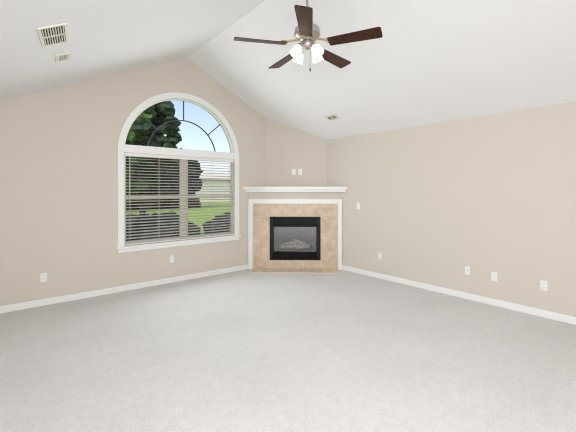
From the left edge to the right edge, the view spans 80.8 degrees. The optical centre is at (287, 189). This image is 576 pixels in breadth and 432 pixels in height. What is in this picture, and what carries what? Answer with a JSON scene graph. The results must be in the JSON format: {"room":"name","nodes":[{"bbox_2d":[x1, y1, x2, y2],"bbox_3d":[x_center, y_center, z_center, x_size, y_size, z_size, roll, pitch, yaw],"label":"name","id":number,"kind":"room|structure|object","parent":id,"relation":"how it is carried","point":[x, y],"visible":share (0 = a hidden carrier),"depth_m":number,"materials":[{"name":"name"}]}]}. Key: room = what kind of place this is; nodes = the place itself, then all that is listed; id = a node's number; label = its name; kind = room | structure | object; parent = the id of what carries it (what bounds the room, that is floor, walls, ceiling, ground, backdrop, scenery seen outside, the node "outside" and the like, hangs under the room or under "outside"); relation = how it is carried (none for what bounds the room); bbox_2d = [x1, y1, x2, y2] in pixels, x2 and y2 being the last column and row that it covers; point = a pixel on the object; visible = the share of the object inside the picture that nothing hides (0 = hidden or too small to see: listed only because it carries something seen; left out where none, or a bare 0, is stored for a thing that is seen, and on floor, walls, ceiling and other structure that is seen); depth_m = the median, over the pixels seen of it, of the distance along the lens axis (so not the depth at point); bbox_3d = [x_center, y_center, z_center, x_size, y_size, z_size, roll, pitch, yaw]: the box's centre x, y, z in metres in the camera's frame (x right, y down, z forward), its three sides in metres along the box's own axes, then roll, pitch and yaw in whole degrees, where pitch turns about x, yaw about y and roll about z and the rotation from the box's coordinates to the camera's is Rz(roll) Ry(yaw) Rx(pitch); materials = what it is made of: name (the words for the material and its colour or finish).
{"room":"living room","nodes":[
{"label":"living room","id":0,"kind":"room"},
{"bbox_2d":[0,0,264,100],"bbox_3d":[-0.825,-1.645,1.259,4.250,1.369,8.090,0,0,-40],"label":"ceiling","id":1,"kind":"structure","parent":0,"point":[109,37],"depth_m":3.33,"materials":[{"name":"white paint"}]},
{"bbox_2d":[37,23,68,46],"bbox_3d":[-1.880,-1.236,2.717,0.189,0.125,0.465,0,0,-32],"label":"ceiling vent","id":2,"kind":"object","parent":1,"relation":"in","point":[52,35],"visible":1,"depth_m":2.69,"materials":[{"name":"white metal"}]},
{"bbox_2d":[55,52,70,62],"bbox_3d":[-2.212,-1.300,3.325,0.121,0.073,0.242,0,0,-35],"label":"ceiling vent","id":3,"kind":"object","parent":1,"relation":"in","point":[63,57],"visible":1,"depth_m":3.31,"materials":[{"name":"white metal"}]},
{"bbox_2d":[0,58,265,312],"bbox_3d":[-2.330,-0.340,5.167,6.960,3.680,0.164,0,0,-40],"label":"wall","id":4,"kind":"structure","parent":0,"point":[58,184],"depth_m":4.68,"materials":[{"name":"beige paint"}]},
{"bbox_2d":[40,273,46,281],"bbox_3d":[-3.162,1.137,4.377,0.072,0.116,0.007,0,0,-40],"label":"electrical outlet","id":5,"kind":"object","parent":4,"relation":"attached to","point":[43,277],"visible":1,"depth_m":4.37,"materials":[{"name":"white plastic"}]},
{"bbox_2d":[169,255,173,262],"bbox_3d":[-1.876,1.120,5.454,0.072,0.116,0.007,0,0,-40],"label":"electrical outlet","id":6,"kind":"object","parent":4,"relation":"attached to","point":[171,258],"visible":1,"depth_m":5.45,"materials":[{"name":"white plastic"}]},
{"bbox_2d":[116,92,240,252],"bbox_3d":[-1.715,-0.333,5.617,2.100,2.515,0.125,0,0,-40],"label":"window","id":7,"kind":"structure","parent":4,"relation":"in","point":[139,109],"depth_m":5.55,"materials":[{"name":"white"}]},
{"bbox_2d":[125,153,234,245],"bbox_3d":[-1.707,0.141,5.607,1.864,1.375,0.074,0,0,-40],"label":"window blind","id":8,"kind":"object","parent":7,"relation":"attached to","point":[180,158],"visible":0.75,"depth_m":5.52,"materials":[{"name":"white plastic"}]},
{"bbox_2d":[0,269,575,431],"bbox_3d":[0.214,1.560,2.128,6.960,0.120,8.090,0,0,-40],"label":"floor","id":9,"kind":"structure","parent":0,"point":[246,350],"depth_m":2.95,"materials":[{"name":"white carpet"}]},
{"bbox_2d":[243,187,347,272],"bbox_3d":[0.130,0.723,6.369,1.946,1.555,0.606,0,0,1],"label":"fireplace","id":10,"kind":"object","parent":9,"relation":"on","point":[294,229],"visible":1,"depth_m":6.37,"materials":[{"name":"beige tile"}]},
{"bbox_2d":[266,118,326,186],"bbox_3d":[0.162,0.044,6.659,0.924,2.913,0.774,0,0,-40],"label":"wall","id":11,"kind":"structure","parent":0,"point":[288,149],"depth_m":6.66,"materials":[{"name":"beige paint"}]},
{"bbox_2d":[186,0,575,139],"bbox_3d":[1.843,-1.619,3.492,2.710,1.421,8.090,0,0,-40],"label":"ceiling","id":12,"kind":"structure","parent":0,"point":[421,62],"depth_m":4.08,"materials":[{"name":"white paint"}]},
{"bbox_2d":[234,0,382,70],"bbox_3d":[0.197,-1.667,3.392,1.384,0.995,1.389,0,0,-40],"label":"fan","id":13,"kind":"object","parent":12,"relation":"hanging from","point":[307,32],"visible":1,"depth_m":3.25,"materials":[{"name":"brown wood"}]},
{"bbox_2d":[324,114,339,120],"bbox_3d":[0.754,-1.236,5.795,0.139,0.072,0.260,0,0,-40],"label":"ceiling vent","id":14,"kind":"object","parent":12,"relation":"in","point":[331,117],"visible":1,"depth_m":5.80,"materials":[{"name":"white metal"}]},
{"bbox_2d":[327,101,575,324],"bbox_3d":[2.819,0.260,4.309,0.164,2.479,8.090,0,0,-40],"label":"wall","id":15,"kind":"structure","parent":0,"point":[443,204],"depth_m":4.59,"materials":[{"name":"beige paint"}]},
{"bbox_2d":[465,266,469,274],"bbox_3d":[2.455,1.108,4.626,0.016,0.116,0.072,0,0,-40],"label":"electrical outlet","id":16,"kind":"object","parent":15,"relation":"attached to","point":[467,270],"visible":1,"depth_m":4.63,"materials":[{"name":"white plastic"}]},
{"bbox_2d":[491,272,497,280],"bbox_3d":[2.670,1.125,4.375,0.007,0.116,0.072,0,0,-40],"label":"electrical outlet","id":17,"kind":"object","parent":15,"relation":"attached to","point":[494,276],"visible":1,"depth_m":4.37,"materials":[{"name":"white plastic"}]},
{"bbox_2d":[540,280,547,290],"bbox_3d":[3.007,1.128,3.973,0.007,0.116,0.072,0,0,-40],"label":"electrical outlet","id":18,"kind":"object","parent":15,"relation":"attached to","point":[544,285],"visible":1,"depth_m":3.97,"materials":[{"name":"white plastic"}]},
{"label":"outside","id":19,"kind":"structure","parent":0,"visible":0},
{"bbox_2d":[126,202,228,233],"bbox_3d":[-40.292,1.900,48.138,120.000,0.100,114.450,0,0,-40],"label":"lawn","id":20,"kind":"structure","parent":19,"point":[196,212],"depth_m":28.56,"materials":[{"name":"green plant"}]},
{"bbox_2d":[126,158,158,211],"bbox_3d":[-14.306,-1.699,30.056,6.285,8.526,6.058,0,0,-40],"label":"tree","id":21,"kind":"object","parent":20,"relation":"on","point":[138,199],"depth_m":29.06,"materials":[{"name":"green plant"}]},
{"bbox_2d":[125,101,181,215],"bbox_3d":[-4.979,-1.045,11.484,3.058,5.890,2.880,0,0,-40],"label":"tree","id":22,"kind":"object","parent":20,"relation":"on","point":[156,116],"depth_m":11.08,"materials":[{"name":"green plant"}]},
{"bbox_2d":[146,136,171,208],"bbox_3d":[-13.580,-2.012,32.983,6.900,8.605,7.015,0,0,-40],"label":"tree","id":23,"kind":"object","parent":20,"relation":"on","point":[169,191],"depth_m":31.00,"materials":[{"name":"green plant"}]},
{"bbox_2d":[126,210,228,240],"bbox_3d":[-2.815,1.343,8.965,2.100,1.648,6.624,0,0,43],"label":"shrub","id":24,"kind":"object","parent":20,"relation":"on","point":[169,225],"depth_m":7.88,"materials":[{"name":"green plant"}]},
{"bbox_2d":[169,148,202,208],"bbox_3d":[-10.716,-0.680,33.495,4.492,6.998,4.301,0,0,-40],"label":"tree","id":25,"kind":"object","parent":20,"relation":"on","point":[189,180],"depth_m":32.59,"materials":[{"name":"green plant"}]},
{"bbox_2d":[195,179,228,201],"bbox_3d":[-11.263,0.200,57.080,25.000,3.400,11.000,0,0,-40],"label":"house","id":26,"kind":"structure","parent":20,"relation":"on","point":[215,184],"depth_m":50.65,"materials":[{"name":"white"}]}
]}

